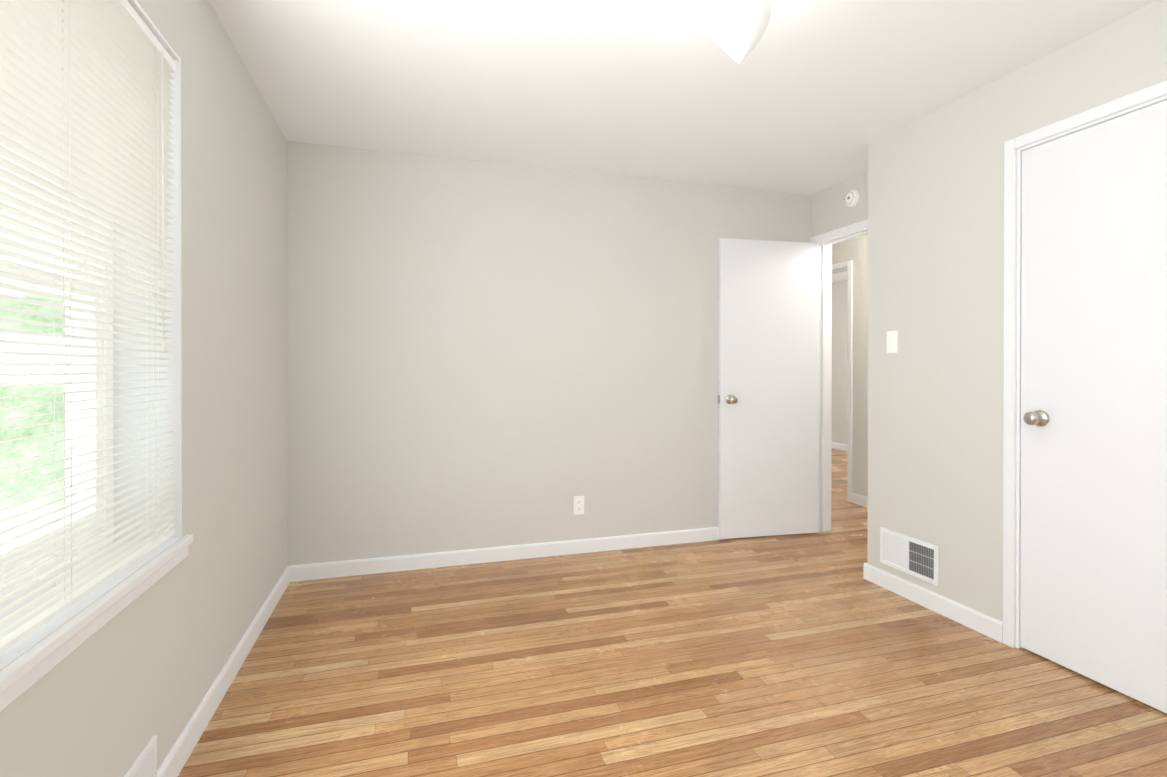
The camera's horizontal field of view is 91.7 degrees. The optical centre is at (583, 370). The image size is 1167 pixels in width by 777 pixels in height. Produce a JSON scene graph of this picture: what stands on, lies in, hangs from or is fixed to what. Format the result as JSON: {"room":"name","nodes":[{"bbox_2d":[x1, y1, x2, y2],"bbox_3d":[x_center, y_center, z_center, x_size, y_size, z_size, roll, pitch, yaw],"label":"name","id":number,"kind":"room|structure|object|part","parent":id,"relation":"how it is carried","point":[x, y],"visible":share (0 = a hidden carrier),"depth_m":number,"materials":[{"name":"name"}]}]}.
{"room":"empty bedroom","nodes":[
{"label":"empty bedroom","id":0,"kind":"room"},
{"bbox_2d":[0,0,287,776],"bbox_3d":[-1.169,-0.041,1.112,0.280,2.406,4.294,0,0,-17],"label":"wall","id":1,"kind":"structure","parent":0,"point":[113,696],"depth_m":1.90,"materials":[{"name":"paint"}]},
{"bbox_2d":[0,0,187,711],"bbox_3d":[-1.094,-0.181,0.882,0.292,1.483,1.624,0,0,-17],"label":"window","id":2,"kind":"structure","parent":1,"relation":"in","point":[109,127],"depth_m":1.35,"materials":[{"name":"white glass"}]},
{"bbox_3d":[-1.162,-0.212,0.861,0.044,1.236,1.416,0,0,-17],"label":"glass","id":3,"kind":"part","parent":2,"relation":"part of","materials":[{"name":"clear glass"}]},
{"bbox_3d":[-1.162,-0.205,0.861,0.080,1.411,1.576,0,0,-17],"label":"window frame sash","id":4,"kind":"part","parent":2,"relation":"part of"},
{"bbox_2d":[53,0,71,603],"bbox_3d":[-1.061,-0.205,1.155,0.028,1.358,0.005,0,0,-17],"label":"blind cord","id":5,"kind":"object","parent":2,"relation":"hanging from","point":[62,0],"depth_m":1.16,"materials":[{"name":"white fabric"}]},
{"bbox_3d":[-0.989,-0.211,0.913,0.028,1.394,1.574,0,0,-17],"label":"window blind rails","id":6,"kind":"part","parent":2,"relation":"part of","materials":[{"name":"white plastic"}]},
{"bbox_3d":[-0.960,0.543,0.925,0.012,0.035,1.624,0,0,-17],"label":"window sill apron","id":7,"kind":"part","parent":2,"relation":"part of","materials":[{"name":"white paint"}]},
{"bbox_2d":[146,47,166,542],"bbox_3d":[-1.174,-0.206,1.561,0.020,1.358,0.046,0,0,28],"label":"blind cord","id":8,"kind":"object","parent":2,"relation":"hanging from","point":[163,347],"depth_m":1.56,"materials":[{"name":"white fabric"}]},
{"bbox_2d":[0,534,192,693],"bbox_3d":[-1.034,0.511,0.902,0.187,0.026,1.644,0,0,-17],"label":"window sill","id":9,"kind":"structure","parent":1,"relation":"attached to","point":[13,672],"depth_m":1.19,"materials":[{"name":"white"}]},
{"bbox_2d":[124,735,156,776],"bbox_3d":[-1.077,1.055,1.320,0.013,0.188,0.360,0,0,-17],"label":"air vent","id":10,"kind":"object","parent":1,"relation":"in","point":[144,764],"visible":1,"depth_m":1.44,"materials":[{"name":"white"}]},
{"bbox_2d":[157,565,292,776],"bbox_3d":[-1.365,1.115,2.281,0.014,0.085,1.643,0,0,-17],"label":"baseboard","id":11,"kind":"structure","parent":1,"relation":"attached to","point":[203,714],"depth_m":1.97,"materials":[{"name":"white"}]},
{"bbox_2d":[287,141,811,565],"bbox_3d":[0.051,-0.051,3.657,3.521,2.406,0.120,0,0,-17],"label":"wall","id":12,"kind":"structure","parent":0,"point":[482,354],"depth_m":3.42,"materials":[{"name":"paint"}]},
{"bbox_2d":[293,527,732,581],"bbox_3d":[0.013,1.110,3.580,3.401,0.085,0.014,0,0,-17],"label":"baseboard","id":13,"kind":"structure","parent":12,"relation":"attached to","point":[302,572],"depth_m":3.41,"materials":[{"name":"white wood"}]},
{"bbox_2d":[574,496,583,514],"bbox_3d":[-0.028,0.851,3.570,0.070,0.115,0.008,0,0,-17],"label":"electrical outlet","id":14,"kind":"object","parent":12,"relation":"attached to","point":[578,504],"visible":1,"depth_m":3.57,"materials":[{"name":"white plastic"}]},
{"bbox_2d":[178,448,1166,776],"bbox_3d":[1.613,1.211,3.845,7.178,0.120,7.920,0,0,-17],"label":"floor","id":15,"kind":"structure","parent":0,"point":[794,656],"depth_m":2.10,"materials":[{"name":"brown wood"}]},
{"bbox_2d":[209,0,1156,282],"bbox_3d":[1.613,-1.315,3.835,7.178,0.120,7.920,0,0,-17],"label":"ceiling","id":16,"kind":"structure","parent":0,"point":[809,96],"depth_m":2.39,"materials":[{"name":"paint"}]},
{"bbox_2d":[708,0,770,63],"bbox_3d":[0.461,-1.076,1.675,0.180,0.340,0.180,0,0,-17],"label":"ceiling light","id":17,"kind":"object","parent":16,"relation":"hanging from","point":[738,28],"visible":1,"depth_m":1.63,"materials":[{"name":"white glass"}]},
{"bbox_2d":[812,171,867,236],"bbox_3d":[1.824,-0.051,3.665,0.120,2.406,0.884,0,0,-17],"label":"wall","id":18,"kind":"structure","parent":0,"point":[831,210],"depth_m":3.81,"materials":[{"name":"paint"}]},
{"bbox_2d":[718,238,819,538],"bbox_3d":[1.286,0.124,3.911,0.750,2.030,0.035,0,0,-12],"label":"bedroom door","id":19,"kind":"structure","parent":18,"relation":"in","point":[768,370],"depth_m":3.89,"materials":[{"name":"white wood"}]},
{"bbox_2d":[718,394,737,403],"bbox_3d":[0.969,0.196,3.842,0.104,0.066,0.173,0,0,-12],"label":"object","id":20,"kind":"structure","parent":19,"relation":"attached to","point":[731,399],"depth_m":3.81,"materials":[{"name":"silver metal"}]},
{"bbox_2d":[810,219,867,531],"bbox_3d":[1.823,0.101,3.672,0.152,2.101,0.870,0,0,-17],"label":"door frame","id":21,"kind":"structure","parent":18,"relation":"attached to","point":[827,240],"depth_m":4.03,"materials":[{"name":"white wood"}]},
{"bbox_2d":[844,189,859,206],"bbox_3d":[1.736,-1.117,3.676,0.040,0.112,0.112,0,0,-17],"label":"smoke detector","id":22,"kind":"object","parent":18,"relation":"attached to","point":[852,198],"visible":1,"depth_m":3.65,"materials":[{"name":"white plastic"}]},
{"bbox_2d":[832,280,847,444],"bbox_3d":[4.220,-0.062,6.459,0.120,2.406,4.240,0,0,-17],"label":"wall","id":23,"kind":"structure","parent":0,"point":[839,350],"depth_m":8.09,"materials":[{"name":"paint"}]},
{"bbox_2d":[832,442,846,450],"bbox_3d":[4.155,1.099,6.444,0.014,0.085,4.000,0,0,-17],"label":"baseboard","id":24,"kind":"structure","parent":23,"relation":"attached to","point":[838,446],"depth_m":8.09,"materials":[{"name":"white wood"}]},
{"bbox_2d":[832,234,867,496],"bbox_3d":[2.615,-0.053,4.187,0.120,2.406,4.870,0,0,-17],"label":"wall","id":25,"kind":"structure","parent":0,"point":[855,250],"depth_m":4.83,"materials":[{"name":"paint"}]},
{"bbox_2d":[832,260,852,501],"bbox_3d":[2.266,0.095,5.351,0.152,2.101,0.880,0,0,-17],"label":"door frame","id":26,"kind":"structure","parent":25,"relation":"attached to","point":[842,267],"depth_m":4.93,"materials":[{"name":"white wood"}]},
{"bbox_2d":[851,493,867,507],"bbox_3d":[2.772,1.110,3.434,0.014,0.085,3.087,0,0,-17],"label":"baseboard","id":27,"kind":"structure","parent":25,"relation":"attached to","point":[858,499],"depth_m":4.82,"materials":[{"name":"white wood"}]},
{"bbox_2d":[867,0,1166,621],"bbox_3d":[2.245,-0.043,1.675,0.458,2.406,3.170,0,0,-17],"label":"wall","id":28,"kind":"structure","parent":0,"point":[935,293],"depth_m":2.62,"materials":[{"name":"paint"}]},
{"bbox_2d":[887,331,897,352],"bbox_3d":[1.609,-0.148,2.962,0.018,0.115,0.070,0,0,-17],"label":"light switch","id":29,"kind":"object","parent":28,"relation":"attached to","point":[892,341],"visible":1,"depth_m":2.96,"materials":[{"name":"white plastic"}]},
{"bbox_2d":[880,527,938,585],"bbox_3d":[1.642,0.935,2.868,0.013,0.190,0.349,0,0,-17],"label":"air vent","id":30,"kind":"object","parent":28,"relation":"in","point":[905,553],"visible":1,"depth_m":2.86,"materials":[{"name":"white metal"}]},
{"bbox_2d":[863,563,1002,642],"bbox_3d":[1.670,1.113,2.774,0.014,0.085,0.773,0,0,-17],"label":"baseboard","id":31,"kind":"structure","parent":28,"relation":"attached to","point":[991,627],"depth_m":2.70,"materials":[{"name":"white wood"}]},
{"bbox_2d":[1003,80,1166,648],"bbox_3d":[1.964,0.098,1.997,0.137,2.120,0.870,0,0,-17],"label":"door frame","id":32,"kind":"structure","parent":28,"relation":"attached to","point":[1014,148],"depth_m":2.35,"materials":[{"name":"white wood"}]},
{"bbox_2d":[1020,100,1166,712],"bbox_3d":[1.935,0.122,1.989,0.035,2.049,0.752,0,0,-17],"label":"closet door","id":33,"kind":"structure","parent":28,"relation":"in","point":[1093,593],"depth_m":2.08,"materials":[{"name":"white wood"}]},
{"bbox_2d":[1023,410,1048,425],"bbox_3d":[1.799,0.192,2.259,0.069,0.066,0.066,0,0,-17],"label":"door knob","id":34,"kind":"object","parent":33,"relation":"attached to","point":[1039,417],"depth_m":2.25,"materials":[{"name":"silver metal"}]}
]}

